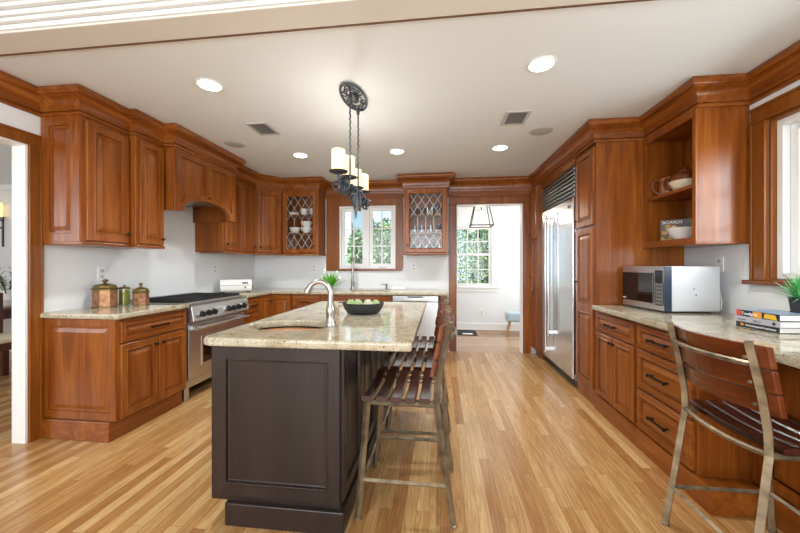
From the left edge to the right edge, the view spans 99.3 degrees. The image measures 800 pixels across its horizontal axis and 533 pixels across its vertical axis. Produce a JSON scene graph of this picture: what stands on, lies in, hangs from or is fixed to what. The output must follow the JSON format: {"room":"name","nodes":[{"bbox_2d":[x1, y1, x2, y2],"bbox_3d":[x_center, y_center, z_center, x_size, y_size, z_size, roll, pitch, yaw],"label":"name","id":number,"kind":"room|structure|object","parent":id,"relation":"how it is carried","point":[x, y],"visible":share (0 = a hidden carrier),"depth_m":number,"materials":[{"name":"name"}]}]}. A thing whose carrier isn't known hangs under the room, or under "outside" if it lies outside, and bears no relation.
{"room":"kitchen","nodes":[
{"label":"kitchen","id":0,"kind":"room"},
{"bbox_2d":[0,194,11,332],"bbox_3d":[-4.761,-0.115,4.950,4.570,2.750,0.100,0,0,7],"label":"wall","id":1,"kind":"structure","parent":0,"point":[6,251],"depth_m":5.03,"materials":[{"name":"white paint"}]},
{"bbox_2d":[0,202,3,246],"bbox_3d":[-5.973,-0.600,4.958,0.365,0.640,0.174,0,0,7],"label":"wall sconce","id":2,"kind":"object","parent":1,"relation":"attached to","point":[1,204],"visible":1,"depth_m":5.01,"materials":[{"name":"grey metal"}]},
{"bbox_2d":[0,184,11,194],"bbox_3d":[-4.770,-1.120,4.878,4.570,0.140,0.055,0,0,7],"label":"trim","id":3,"kind":"structure","parent":1,"relation":"attached to","point":[5,189],"depth_m":4.98,"materials":[{"name":"white"}]},
{"bbox_2d":[0,143,11,184],"bbox_3d":[-5.218,-1.240,1.127,4.570,0.100,7.600,0,0,7],"label":"ceiling","id":4,"kind":"structure","parent":0,"point":[5,150],"depth_m":4.00,"materials":[{"name":"white paint"}]},
{"bbox_2d":[0,103,254,442],"bbox_3d":[-2.841,-0.115,1.301,0.110,2.750,8.510,0,0,7],"label":"wall","id":5,"kind":"structure","parent":0,"point":[70,272],"depth_m":3.31,"materials":[{"name":"white paint"}]},
{"bbox_2d":[0,136,26,443],"bbox_3d":[-2.774,0.198,1.861,0.110,2.125,1.138,0,0,7],"label":"door frame","id":6,"kind":"structure","parent":5,"relation":"in","point":[19,150],"depth_m":2.41,"materials":[{"name":"white"}]},
{"bbox_2d":[0,123,43,442],"bbox_3d":[-2.706,0.155,1.853,0.026,2.209,1.306,0,0,7],"label":"trim","id":7,"kind":"structure","parent":5,"relation":"attached to","point":[34,141],"depth_m":2.45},
{"bbox_2d":[41,115,130,247],"bbox_3d":[-2.430,-0.626,2.663,0.372,0.947,0.394,0,0,7],"label":"upper cabinet","id":8,"kind":"object","parent":5,"relation":"attached to","point":[86,161],"visible":1,"depth_m":2.49,"materials":[{"name":"brown wood"}]},
{"bbox_2d":[98,267,105,280],"bbox_3d":[-2.584,0.070,2.948,0.008,0.116,0.072,0,0,7],"label":"outlet","id":9,"kind":"object","parent":5,"relation":"attached to","point":[101,270],"visible":0.91,"depth_m":2.94,"materials":[{"name":"white"}]},
{"bbox_2d":[108,135,164,248],"bbox_3d":[-2.359,-0.626,3.001,0.432,0.947,0.286,0,0,7],"label":"upper cabinet","id":10,"kind":"object","parent":5,"relation":"attached to","point":[146,158],"visible":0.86,"depth_m":2.93,"materials":[{"name":"brown wood"}]},
{"bbox_2d":[0,0,319,30],"bbox_3d":[-0.229,-1.337,1.577,5.010,0.125,0.088,0,0,7],"label":"trim","id":11,"kind":"structure","parent":5,"relation":"attached to","point":[14,14],"depth_m":1.75,"materials":[{"name":"white"}]},
{"bbox_2d":[0,70,329,194],"bbox_3d":[-2.033,-1.179,3.729,0.794,0.178,3.535,0,0,25],"label":"trim","id":12,"kind":"structure","parent":5,"relation":"attached to","point":[67,99],"depth_m":2.77,"materials":[{"name":"brown wood"}]},
{"bbox_2d":[163,147,234,222],"bbox_3d":[-2.246,-0.806,3.584,0.519,0.593,0.897,0,0,7],"label":"range hood","id":13,"kind":"object","parent":5,"relation":"attached to","point":[190,180],"visible":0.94,"depth_m":3.46,"materials":[{"name":"brown wood"}]},
{"bbox_2d":[195,179,255,254],"bbox_3d":[-2.209,-0.626,4.387,0.402,0.947,0.700,0,0,7],"label":"upper cabinet","id":14,"kind":"object","parent":5,"relation":"attached to","point":[237,237],"visible":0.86,"depth_m":4.26,"materials":[{"name":"brown wood"}]},
{"bbox_2d":[255,187,281,254],"bbox_3d":[-2.029,-0.626,5.033,0.607,0.947,0.637,0,0,7],"label":"upper cabinet","id":15,"kind":"object","parent":5,"relation":"attached to","point":[268,203],"visible":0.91,"depth_m":4.83,"materials":[{"name":"brown wood"}]},
{"bbox_2d":[0,0,654,55],"bbox_3d":[-0.205,-1.266,1.782,5.010,0.010,0.008,0,0,7],"label":"trim","id":16,"kind":"structure","parent":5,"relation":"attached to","point":[627,1],"depth_m":1.79,"materials":[{"name":"brown"}]},
{"bbox_2d":[0,330,782,532],"bbox_3d":[-2.216,1.290,2.103,10.300,0.061,10.250,0,0,7],"label":"floor","id":17,"kind":"structure","parent":0,"point":[531,453],"depth_m":2.07,"materials":[{"name":"brown wood"}]},
{"bbox_2d":[0,293,11,375],"bbox_3d":[-4.377,0.785,3.676,0.445,0.950,0.460,0,0,7],"label":"dining chair","id":18,"kind":"object","parent":17,"relation":"on","point":[5,338],"visible":0.5,"depth_m":3.87,"materials":[{"name":"wood"}]},
{"bbox_2d":[3,306,11,318],"bbox_3d":[-5.560,0.882,4.039,1.800,0.755,0.900,0,0,7],"label":"dining table","id":19,"kind":"object","parent":17,"relation":"on","point":[7,310],"visible":0.02,"depth_m":4.08,"materials":[{"name":"brown wood"}]},
{"bbox_2d":[0,267,11,305],"bbox_3d":[-5.035,0.190,4.370,0.744,0.630,0.719,0,0,7],"label":"plant","id":20,"kind":"object","parent":19,"relation":"on","point":[7,294],"visible":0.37,"depth_m":4.23,"materials":[{"name":"green plant"}]},
{"bbox_2d":[42,309,185,442],"bbox_3d":[-2.269,0.824,2.789,0.662,0.873,0.690,0,0,7],"label":"base cabinet","id":21,"kind":"object","parent":17,"relation":"on","point":[104,380],"visible":0.98,"depth_m":2.48,"materials":[{"name":"brown wood"}]},
{"bbox_2d":[40,303,188,319],"bbox_3d":[-2.277,0.365,2.790,0.645,0.040,0.700,0,0,7],"label":"countertop","id":22,"kind":"structure","parent":21,"relation":"on","point":[122,311],"depth_m":2.56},
{"bbox_2d":[90,279,118,307],"bbox_3d":[-2.465,0.227,2.843,0.181,0.235,0.181,0,0,7],"label":"canister","id":23,"kind":"object","parent":22,"relation":"on","point":[105,295],"visible":1,"depth_m":2.78,"materials":[{"name":"orange metal"}]},
{"bbox_2d":[119,285,132,304],"bbox_3d":[-2.404,0.256,2.997,0.127,0.178,0.087,0,0,-45],"label":"glass jar","id":24,"kind":"object","parent":22,"relation":"on","point":[124,295],"visible":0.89,"depth_m":2.96,"materials":[{"name":"green"}]},
{"bbox_2d":[131,283,149,305],"bbox_3d":[-2.263,0.246,2.970,0.124,0.197,0.124,0,0,-5],"label":"canister","id":25,"kind":"object","parent":22,"relation":"on","point":[140,295],"visible":1,"depth_m":2.93,"materials":[{"name":"orange metal"}]},
{"bbox_2d":[130,292,249,401],"bbox_3d":[-2.143,0.787,3.596,0.714,0.945,0.908,0,0,7],"label":"range","id":26,"kind":"object","parent":17,"relation":"on","point":[207,314],"visible":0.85,"depth_m":3.34,"materials":[{"name":"silver metal"}]},
{"bbox_2d":[130,295,241,303],"bbox_3d":[-2.208,0.352,3.604,0.580,0.015,0.908,0,0,7],"label":"cooktop","id":27,"kind":"object","parent":26,"relation":"in","point":[177,299],"depth_m":3.41,"materials":[{"name":"black metal"}]},
{"bbox_2d":[242,296,257,323],"bbox_3d":[-2.099,0.824,4.209,0.662,0.873,0.290,0,0,7],"label":"base cabinet","id":28,"kind":"object","parent":17,"relation":"on","point":[253,301],"visible":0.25,"depth_m":4.17,"materials":[{"name":"brown wood"}]},
{"bbox_2d":[258,294,291,319],"bbox_3d":[-1.902,0.763,4.832,0.905,0.753,0.985,0,0,7],"label":"base cabinet","id":29,"kind":"object","parent":17,"relation":"on","point":[269,305],"visible":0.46,"depth_m":4.60,"materials":[{"name":"brown wood"}]},
{"bbox_2d":[214,288,446,297],"bbox_3d":[-0.879,0.365,4.565,3.000,0.040,1.296,0,0,7],"label":"countertop","id":30,"kind":"structure","parent":29,"relation":"on","point":[254,292],"depth_m":4.55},
{"bbox_2d":[220,279,251,292],"bbox_3d":[-2.160,0.262,4.472,0.370,0.165,0.235,0,0,-29],"label":"toaster","id":31,"kind":"object","parent":30,"relation":"on","point":[226,285],"visible":1,"depth_m":4.39,"materials":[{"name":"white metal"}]},
{"bbox_2d":[315,269,346,286],"bbox_3d":[-1.011,0.194,4.954,0.432,0.300,0.421,0,0,7],"label":"potted plant","id":32,"kind":"object","parent":30,"relation":"on","point":[332,280],"visible":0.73,"depth_m":4.93,"materials":[{"name":"green plant"}]},
{"bbox_2d":[350,257,362,288],"bbox_3d":[-0.645,0.104,5.035,0.201,0.481,0.099,0,0,15],"label":"faucet","id":33,"kind":"object","parent":30,"relation":"on","point":[354,258],"visible":1,"depth_m":5.05,"materials":[{"name":"silver metal"}]},
{"bbox_2d":[392,286,405,289],"bbox_3d":[-0.019,0.324,4.937,0.200,0.042,0.120,0,0,0],"label":"folded towel","id":34,"kind":"object","parent":30,"relation":"on","point":[394,287],"visible":0.99,"depth_m":4.88,"materials":[{"name":"white fabric"}]},
{"bbox_2d":[212,326,389,532],"bbox_3d":[-0.513,0.824,2.410,0.695,0.873,1.595,0,0,7],"label":"kitchen island","id":35,"kind":"object","parent":17,"relation":"on","point":[287,422],"visible":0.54,"depth_m":1.64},
{"bbox_2d":[204,301,426,351],"bbox_3d":[-0.355,0.364,2.409,1.023,0.042,1.700,0,0,7],"label":"island countertop","id":36,"kind":"structure","parent":35,"relation":"on","point":[395,327],"depth_m":1.77,"materials":[{"name":"stone"}]},
{"bbox_2d":[261,327,320,330],"bbox_3d":[-0.635,0.463,1.974,0.482,0.150,0.339,0,0,7],"label":"prep sink","id":37,"kind":"object","parent":36,"relation":"in","point":[283,328],"visible":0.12,"depth_m":2.10,"materials":[{"name":"orange metal"}]},
{"bbox_2d":[304,279,335,325],"bbox_3d":[-0.462,0.210,1.980,0.192,0.264,0.090,0,0,7],"label":"faucet","id":38,"kind":"object","parent":36,"relation":"on","point":[330,309],"visible":1,"depth_m":1.95,"materials":[{"name":"silver metal"}]},
{"bbox_2d":[338,301,383,314],"bbox_3d":[-0.281,0.303,2.452,0.340,0.078,0.255,0,0,13],"label":"serving bowl","id":39,"kind":"object","parent":36,"relation":"on","point":[356,309],"visible":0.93,"depth_m":2.35,"materials":[{"name":"black"}]},
{"bbox_2d":[292,294,320,309],"bbox_3d":[-1.233,0.824,4.893,0.400,0.873,0.697,0,0,7],"label":"base cabinet","id":40,"kind":"object","parent":17,"relation":"on","point":[298,300],"visible":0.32,"depth_m":4.59,"materials":[{"name":"brown wood"}]},
{"bbox_2d":[321,294,392,301],"bbox_3d":[-0.550,0.824,4.816,0.965,0.873,0.687,0,0,7],"label":"base cabinet","id":41,"kind":"object","parent":17,"relation":"on","point":[383,298],"visible":0.07,"depth_m":4.50,"materials":[{"name":"brown wood"}]},
{"bbox_2d":[354,310,456,529],"bbox_3d":[0.056,0.766,1.887,0.517,0.989,0.480,0,0,7],"label":"bar stool","id":42,"kind":"object","parent":17,"relation":"on","point":[444,333],"visible":1,"depth_m":1.69,"materials":[{"name":"wood"}]},
{"bbox_2d":[378,302,453,464],"bbox_3d":[0.118,0.766,2.393,0.517,0.989,0.480,0,0,7],"label":"bar stool","id":43,"kind":"object","parent":17,"relation":"on","point":[390,363],"visible":0.45,"depth_m":2.35,"materials":[{"name":"wood"}]},
{"bbox_2d":[393,295,438,361],"bbox_3d":[0.234,0.825,4.700,0.596,0.870,0.650,0,0,7],"label":"dishwasher","id":44,"kind":"object","parent":17,"relation":"on","point":[427,327],"visible":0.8,"depth_m":4.39,"materials":[{"name":"white metal"}]},
{"bbox_2d":[390,296,450,425],"bbox_3d":[0.177,0.766,2.900,0.517,0.989,0.480,0,0,7],"label":"bar stool","id":45,"kind":"object","parent":17,"relation":"on","point":[423,342],"visible":0.25,"depth_m":2.97,"materials":[{"name":"wood"}]},
{"bbox_2d":[457,330,476,334],"bbox_3d":[1.246,1.254,6.382,0.360,0.008,0.470,0,0,7],"label":"floor mat","id":46,"kind":"object","parent":17,"relation":"on","point":[459,332],"visible":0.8,"depth_m":6.36,"materials":[{"name":"grey"}]},
{"bbox_2d":[505,311,519,336],"bbox_3d":[2.181,1.049,6.114,0.540,0.428,0.360,0,0,18],"label":"bench","id":47,"kind":"object","parent":17,"relation":"on","point":[510,316],"visible":0.58,"depth_m":6.01,"materials":[{"name":"blue fabric"}]},
{"bbox_2d":[530,184,544,359],"bbox_3d":[2.237,0.080,4.667,0.832,2.360,0.290,0,0,7],"label":"pantry cabinet","id":48,"kind":"object","parent":17,"relation":"on","point":[536,193],"visible":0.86,"depth_m":4.59,"materials":[{"name":"brown wood"}]},
{"bbox_2d":[541,165,577,388],"bbox_3d":[2.146,0.120,3.959,0.798,2.280,1.124,0,0,7],"label":"refrigerator","id":49,"kind":"object","parent":17,"relation":"on","point":[558,216],"visible":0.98,"depth_m":3.83,"materials":[{"name":"silver metal"}]},
{"bbox_2d":[542,157,577,188],"bbox_3d":[1.852,-1.062,3.995,0.040,0.075,1.130,0,0,7],"label":"board","id":50,"kind":"object","parent":49,"relation":"on","point":[572,163],"visible":0.79,"depth_m":3.85,"materials":[{"name":"brown wood"}]},
{"bbox_2d":[595,311,637,444],"bbox_3d":[2.021,0.824,2.656,0.757,0.873,0.635,0,0,7],"label":"base cabinet","id":51,"kind":"object","parent":17,"relation":"on","point":[616,337],"visible":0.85,"depth_m":2.63,"materials":[{"name":"brown wood"}]},
{"bbox_2d":[574,141,683,405],"bbox_3d":[2.097,0.080,3.182,0.762,2.360,0.417,0,0,7],"label":"pantry cabinet","id":52,"kind":"object","parent":17,"relation":"on","point":[609,175],"visible":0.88,"depth_m":3.01,"materials":[{"name":"brown wood"}]},
{"bbox_2d":[635,323,766,518],"bbox_3d":[1.944,0.824,2.009,0.757,0.873,0.670,0,0,7],"label":"base cabinet","id":53,"kind":"object","parent":17,"relation":"on","point":[708,459],"visible":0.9,"depth_m":1.89,"materials":[{"name":"brown wood"}]},
{"bbox_2d":[661,322,799,532],"bbox_3d":[1.497,0.766,1.412,0.517,0.989,0.480,0,0,6],"label":"bar stool","id":54,"kind":"object","parent":17,"relation":"on","point":[760,417],"visible":1,"depth_m":1.37,"materials":[{"name":"wood"}]},
{"bbox_2d":[752,362,799,532],"bbox_3d":[1.963,0.824,0.918,0.470,0.873,1.700,0,0,7],"label":"panel","id":55,"kind":"object","parent":17,"relation":"on","point":[786,474],"visible":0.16,"depth_m":1.59,"materials":[{"name":"brown wood"}]},
{"bbox_2d":[592,305,799,368],"bbox_3d":[1.900,0.365,1.526,0.761,0.040,2.902,0,0,7],"label":"countertop","id":56,"kind":"structure","parent":55,"relation":"on","point":[786,347],"depth_m":1.96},
{"bbox_2d":[623,266,721,312],"bbox_3d":[2.134,0.174,2.696,0.442,0.340,0.489,0,0,2],"label":"microwave","id":57,"kind":"object","parent":56,"relation":"on","point":[668,289],"visible":1,"depth_m":2.46,"materials":[{"name":"grey metal"}]},
{"bbox_2d":[736,320,799,333],"bbox_3d":[2.029,0.330,1.831,0.211,0.030,0.235,0,0,3],"label":"book","id":58,"kind":"object","parent":56,"relation":"on","point":[738,323],"visible":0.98,"depth_m":1.77,"materials":[{"name":"grey paper"}]},
{"bbox_2d":[735,315,799,327],"bbox_3d":[2.027,0.299,1.827,0.216,0.030,0.250,0,0,4],"label":"book","id":59,"kind":"object","parent":58,"relation":"on","point":[759,321],"visible":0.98,"depth_m":1.77,"materials":[{"name":"grey paper"}]},
{"bbox_2d":[737,309,799,321],"bbox_3d":[2.031,0.266,1.834,0.201,0.035,0.235,0,0,4],"label":"book","id":60,"kind":"object","parent":59,"relation":"on","point":[768,314],"visible":0.98,"depth_m":1.80,"materials":[{"name":"blue paper"}]},
{"bbox_2d":[753,312,761,318],"bbox_3d":[1.931,0.267,1.839,0.001,0.032,0.050,0,0,4],"label":"photo","id":61,"kind":"object","parent":60,"relation":"attached to","point":[755,314],"depth_m":1.84,"materials":[{"name":"orange"}]},
{"bbox_2d":[764,314,776,320],"bbox_3d":[1.926,0.268,1.769,0.001,0.028,0.070,0,0,4],"label":"photo","id":62,"kind":"object","parent":60,"relation":"on","point":[773,317],"depth_m":1.76,"materials":[{"name":"yellow"}]},
{"bbox_2d":[741,309,799,314],"bbox_3d":[2.028,0.249,1.834,0.186,0.001,0.227,0,0,4],"label":"art","id":63,"kind":"object","parent":60,"relation":"on","point":[746,311],"depth_m":1.85,"materials":[{"name":"blue"}]},
{"bbox_2d":[765,274,799,312],"bbox_3d":[2.114,0.132,1.785,0.285,0.233,0.288,0,0,7],"label":"potted grass","id":64,"kind":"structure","parent":60,"relation":"on","point":[794,289],"depth_m":1.80,"materials":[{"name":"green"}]},
{"bbox_2d":[255,197,535,352],"bbox_3d":[0.452,-0.115,5.128,5.520,2.750,0.130,0,0,7],"label":"wall","id":65,"kind":"structure","parent":0,"point":[271,271],"depth_m":5.21,"materials":[{"name":"white paint"}]},
{"bbox_2d":[281,190,325,255],"bbox_3d":[-1.441,-0.626,5.097,0.561,0.947,0.375,0,0,7],"label":"upper cabinet","id":66,"kind":"object","parent":65,"relation":"attached to","point":[313,243],"visible":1,"depth_m":5.01,"materials":[{"name":"brown wood"}]},
{"bbox_2d":[289,227,300,232],"bbox_3d":[-1.575,-0.528,5.103,0.166,0.085,0.168,0,0,7],"label":"bowl","id":67,"kind":"object","parent":66,"relation":"on","point":[297,229],"visible":0.8,"depth_m":5.05,"materials":[{"name":"white"}]},
{"bbox_2d":[287,214,311,218],"bbox_3d":[-1.437,-0.741,5.128,0.508,0.018,0.283,0,0,7],"label":"shelf","id":68,"kind":"object","parent":66,"relation":"attached to","point":[307,215],"depth_m":5.06,"materials":[{"name":"brown wood"}]},
{"bbox_2d":[287,233,311,235],"bbox_3d":[-1.437,-0.476,5.128,0.508,0.018,0.283,0,0,7],"label":"shelf","id":69,"kind":"object","parent":66,"relation":"attached to","point":[304,234],"depth_m":5.09,"materials":[{"name":"brown wood"}]},
{"bbox_2d":[302,227,311,232],"bbox_3d":[-1.392,-0.528,5.081,0.166,0.085,0.168,0,0,7],"label":"bowl","id":70,"kind":"object","parent":66,"relation":"on","point":[307,229],"visible":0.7,"depth_m":5.03,"materials":[{"name":"white"}]},
{"bbox_2d":[302,221,311,226],"bbox_3d":[-1.392,-0.614,5.081,0.166,0.085,0.168,0,0,7],"label":"bowl","id":71,"kind":"object","parent":70,"relation":"on","point":[304,223],"visible":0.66,"depth_m":5.02,"materials":[{"name":"white"}]},
{"bbox_2d":[326,197,402,270],"bbox_3d":[-0.535,-0.473,5.216,1.192,1.107,0.128,0,0,7],"label":"window","id":72,"kind":"structure","parent":65,"relation":"in","point":[394,204],"depth_m":5.19,"materials":[{"name":"white"}]},
{"bbox_2d":[326,172,454,194],"bbox_3d":[-0.199,-1.179,4.914,1.959,0.178,0.409,0,0,7],"label":"trim","id":73,"kind":"structure","parent":65,"relation":"attached to","point":[415,180],"depth_m":4.74,"materials":[{"name":"brown wood"}]},
{"bbox_2d":[403,187,447,254],"bbox_3d":[0.374,-0.626,4.880,0.621,0.947,0.375,0,0,7],"label":"upper cabinet","id":74,"kind":"object","parent":65,"relation":"attached to","point":[425,209],"visible":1,"depth_m":4.93,"materials":[{"name":"brown wood"}]},
{"bbox_2d":[410,213,441,217],"bbox_3d":[0.378,-0.721,4.911,0.568,0.018,0.283,0,0,7],"label":"shelf","id":75,"kind":"object","parent":74,"relation":"attached to","point":[413,215],"depth_m":4.82,"materials":[{"name":"brown wood"}]},
{"bbox_2d":[410,232,441,234],"bbox_3d":[0.378,-0.461,4.911,0.568,0.018,0.283,0,0,7],"label":"shelf","id":76,"kind":"object","parent":74,"relation":"attached to","point":[412,233],"depth_m":4.78,"materials":[{"name":"white wood"}]},
{"bbox_2d":[326,190,531,198],"bbox_3d":[0.396,-1.062,5.059,3.095,0.095,0.020,0,0,7],"label":"trim","id":77,"kind":"structure","parent":65,"relation":"attached to","point":[498,192],"depth_m":4.98,"materials":[{"name":"brown wood"}]},
{"bbox_2d":[449,195,530,353],"bbox_3d":[1.300,0.124,4.946,1.168,2.272,0.030,0,0,7],"label":"trim","id":78,"kind":"structure","parent":65,"relation":"attached to","point":[515,199],"depth_m":4.92,"materials":[{"name":"brown wood"}]},
{"bbox_2d":[457,203,522,352],"bbox_3d":[1.309,0.180,5.025,0.943,2.160,0.130,0,0,7],"label":"door frame","id":79,"kind":"structure","parent":65,"relation":"in","point":[520,204],"depth_m":4.92,"materials":[{"name":"white"}]},
{"bbox_2d":[0,0,799,181],"bbox_3d":[-0.007,-1.320,3.435,5.010,0.100,3.340,0,0,7],"label":"ceiling","id":80,"kind":"structure","parent":0,"point":[440,92],"depth_m":2.27,"materials":[{"name":"white paint"}]},
{"bbox_2d":[195,78,223,91],"bbox_3d":[-1.336,-1.266,2.385,0.179,0.007,0.179,0,0,7],"label":"recessed light","id":81,"kind":"object","parent":80,"relation":"in","point":[207,84],"visible":1,"depth_m":2.38,"materials":[{"name":"white"}]},
{"bbox_2d":[224,140,245,147],"bbox_3d":[-1.721,-1.266,3.549,0.207,0.005,0.208,0,0,7],"label":"ceiling speaker","id":82,"kind":"object","parent":80,"relation":"attached to","point":[236,144],"visible":1,"depth_m":3.55,"materials":[{"name":"grey"}]},
{"bbox_2d":[245,122,280,135],"bbox_3d":[-1.265,-1.266,3.152,0.203,0.008,0.280,0,0,7],"label":"ceiling vent","id":83,"kind":"object","parent":80,"relation":"in","point":[262,128],"visible":1,"depth_m":3.14,"materials":[{"name":"grey"}]},
{"bbox_2d":[292,153,307,157],"bbox_3d":[-1.145,-1.266,3.904,0.179,0.007,0.179,0,0,7],"label":"recessed light","id":84,"kind":"object","parent":80,"relation":"in","point":[298,155],"visible":1,"depth_m":3.91,"materials":[{"name":"white"}]},
{"bbox_2d":[329,82,370,218],"bbox_3d":[-0.344,-0.814,2.677,0.221,0.907,0.832,0,0,7],"label":"pendant light","id":85,"kind":"object","parent":80,"relation":"hanging from","point":[352,181],"visible":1,"depth_m":2.48,"materials":[{"name":"grey metal"}]},
{"bbox_2d":[389,149,404,153],"bbox_3d":[-0.033,-1.266,3.771,0.179,0.007,0.179,0,0,7],"label":"recessed light","id":86,"kind":"object","parent":80,"relation":"in","point":[392,151],"visible":1,"depth_m":3.77,"materials":[{"name":"white"}]},
{"bbox_2d":[492,145,508,150],"bbox_3d":[1.077,-1.266,3.658,0.179,0.007,0.179,0,0,7],"label":"recessed light","id":87,"kind":"object","parent":80,"relation":"in","point":[498,147],"visible":1,"depth_m":3.64,"materials":[{"name":"white"}]},
{"bbox_2d":[501,110,531,125],"bbox_3d":[0.994,-1.266,2.923,0.203,0.008,0.280,0,0,7],"label":"ceiling vent","id":88,"kind":"object","parent":80,"relation":"in","point":[511,118],"visible":1,"depth_m":2.91,"materials":[{"name":"grey"}]},
{"bbox_2d":[529,127,552,134],"bbox_3d":[1.330,-1.266,3.205,0.207,0.005,0.208,0,0,7],"label":"ceiling speaker","id":89,"kind":"object","parent":80,"relation":"attached to","point":[540,130],"visible":1,"depth_m":3.19,"materials":[{"name":"grey"}]},
{"bbox_2d":[526,55,556,72],"bbox_3d":[0.890,-1.266,2.139,0.179,0.007,0.179,0,0,7],"label":"recessed light","id":90,"kind":"object","parent":80,"relation":"in","point":[542,63],"visible":1,"depth_m":2.14,"materials":[{"name":"white"}]},
{"bbox_2d":[457,206,519,323],"bbox_3d":[1.934,-0.040,6.703,3.150,2.600,0.130,0,0,7],"label":"wall","id":91,"kind":"structure","parent":0,"point":[495,305],"depth_m":6.63,"materials":[{"name":"white paint"}]},
{"bbox_2d":[457,220,499,291],"bbox_3d":[1.444,-0.186,6.731,1.010,1.392,0.170,0,0,7],"label":"window","id":92,"kind":"structure","parent":91,"relation":"in","point":[492,286],"depth_m":6.68,"materials":[{"name":"white"}]},
{"bbox_2d":[457,323,519,330],"bbox_3d":[1.925,1.197,6.625,2.950,0.134,0.034,0,0,7],"label":"baseboard","id":93,"kind":"structure","parent":91,"relation":"attached to","point":[460,326],"depth_m":6.65,"materials":[{"name":"white"}]},
{"bbox_2d":[684,80,799,313],"bbox_3d":[2.255,-0.115,0.627,0.150,2.750,8.380,0,0,7],"label":"wall","id":94,"kind":"structure","parent":0,"point":[735,295],"depth_m":2.40,"materials":[{"name":"white paint"}]},
{"bbox_2d":[449,40,799,191],"bbox_3d":[1.928,-1.179,3.443,1.088,0.178,3.860,0,0,-24],"label":"trim","id":95,"kind":"structure","parent":94,"relation":"attached to","point":[780,71],"depth_m":2.57,"materials":[{"name":"brown wood"}]},
{"bbox_2d":[642,106,748,248],"bbox_3d":[2.245,-0.625,2.637,0.341,0.953,0.625,0,0,7],"label":"upper cabinet","id":96,"kind":"object","parent":94,"relation":"attached to","point":[713,142],"visible":0.98,"depth_m":2.35,"materials":[{"name":"brown wood"}]},
{"bbox_2d":[651,178,672,194],"bbox_3d":[2.213,-0.655,2.853,0.179,0.150,0.123,0,0,29],"label":"pitcher","id":97,"kind":"object","parent":96,"relation":"on","point":[662,190],"visible":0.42,"depth_m":2.84,"materials":[{"name":"brown"}]},
{"bbox_2d":[660,218,691,240],"bbox_3d":[2.311,-0.287,2.849,0.204,0.200,0.026,0,0,42],"label":"cookbook","id":98,"kind":"object","parent":96,"relation":"on","point":[664,224],"visible":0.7,"depth_m":2.86,"materials":[{"name":"grey"}]},
{"bbox_2d":[661,225,679,240],"bbox_3d":[2.280,-0.274,2.861,0.138,0.146,0.002,0,0,42],"label":"art","id":99,"kind":"object","parent":98,"relation":"attached to","point":[666,226],"depth_m":2.88},
{"bbox_2d":[662,166,691,189],"bbox_3d":[2.236,-0.680,2.644,0.275,0.198,0.224,0,0,26],"label":"teapot","id":100,"kind":"object","parent":96,"relation":"on","point":[682,178],"visible":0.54,"depth_m":2.62,"materials":[{"name":"beige"}]},
{"bbox_2d":[665,226,691,238],"bbox_3d":[2.233,-0.241,2.674,0.241,0.108,0.241,0,0,7],"label":"bowl","id":101,"kind":"object","parent":96,"relation":"on","point":[676,232],"visible":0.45,"depth_m":2.62,"materials":[{"name":"white"}]},
{"bbox_2d":[715,257,723,271],"bbox_3d":[2.406,-0.010,2.562,0.008,0.116,0.072,0,0,7],"label":"outlet","id":102,"kind":"object","parent":94,"relation":"attached to","point":[719,261],"visible":0.72,"depth_m":2.55,"materials":[{"name":"white"}]},
{"bbox_2d":[742,85,799,286],"bbox_3d":[2.331,-0.461,1.534,0.195,1.172,1.560,0,0,7],"label":"window","id":103,"kind":"structure","parent":94,"relation":"in","point":[774,128],"depth_m":2.16,"materials":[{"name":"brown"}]},
{"bbox_2d":[787,297,799,311],"bbox_3d":[2.113,0.209,1.792,0.069,0.079,0.069,0,0,7],"label":"pot","id":104,"kind":"object","parent":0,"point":[794,305],"depth_m":1.80,"materials":[{"name":"grey"}]},
{"bbox_3d":[1.839,-1.240,5.903,3.150,0.100,1.740,0,0,7],"label":"ceiling","id":105,"kind":"structure","parent":0,"visible":0},
{"bbox_2d":[469,206,493,227],"bbox_3d":[1.413,-0.936,5.924,0.387,0.508,0.387,0,0,7],"label":"lantern pendant","id":106,"kind":"object","parent":105,"relation":"hanging from","point":[481,211],"visible":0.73,"depth_m":5.93,"materials":[{"name":"black metal"}]},
{"label":"outside","id":107,"kind":"structure","parent":0,"visible":0},
{"bbox_3d":[1.900,1.710,15.887,60.000,0.100,48.000,0,0,7],"label":"ground","id":108,"kind":"structure","parent":107,"visible":0},
{"bbox_2d":[345,223,361,263],"bbox_3d":[-0.973,0.324,7.908,0.741,2.680,0.940,0,0,7],"label":"bush","id":109,"kind":"object","parent":108,"relation":"on","point":[358,237],"visible":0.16,"depth_m":7.73,"materials":[{"name":"green plant"}]},
{"bbox_2d":[345,212,361,262],"bbox_3d":[-4.337,-1.740,17.640,5.400,6.800,5.600,0,0,7],"label":"sky","id":110,"kind":"structure","parent":108,"relation":"on","point":[348,215],"depth_m":14.89,"materials":[{"name":"white"}]},
{"bbox_2d":[373,217,390,263],"bbox_3d":[-0.368,0.044,9.524,1.528,3.244,1.313,0,0,-2],"label":"bush","id":111,"kind":"object","parent":108,"relation":"on","point":[376,232],"visible":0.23,"depth_m":9.22,"materials":[{"name":"green plant"}]},
{"bbox_2d":[457,229,488,282],"bbox_3d":[2.607,-0.314,9.355,3.158,4.047,1.960,0,0,7],"label":"bush","id":112,"kind":"object","parent":108,"relation":"on","point":[473,277],"visible":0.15,"depth_m":9.15,"materials":[{"name":"green plant"}]},
{"bbox_3d":[-0.514,-1.445,-0.805,5.010,0.090,4.880,0,0,7],"label":"ceiling","id":113,"kind":"structure","parent":0,"visible":0},
{"bbox_2d":[0,0,626,54],"bbox_3d":[-0.215,-1.372,1.698,5.010,0.216,0.160,0,0,7],"label":"beam","id":114,"kind":"structure","parent":113,"relation":"attached to","point":[322,13],"depth_m":1.75,"materials":[{"name":"white paint"}]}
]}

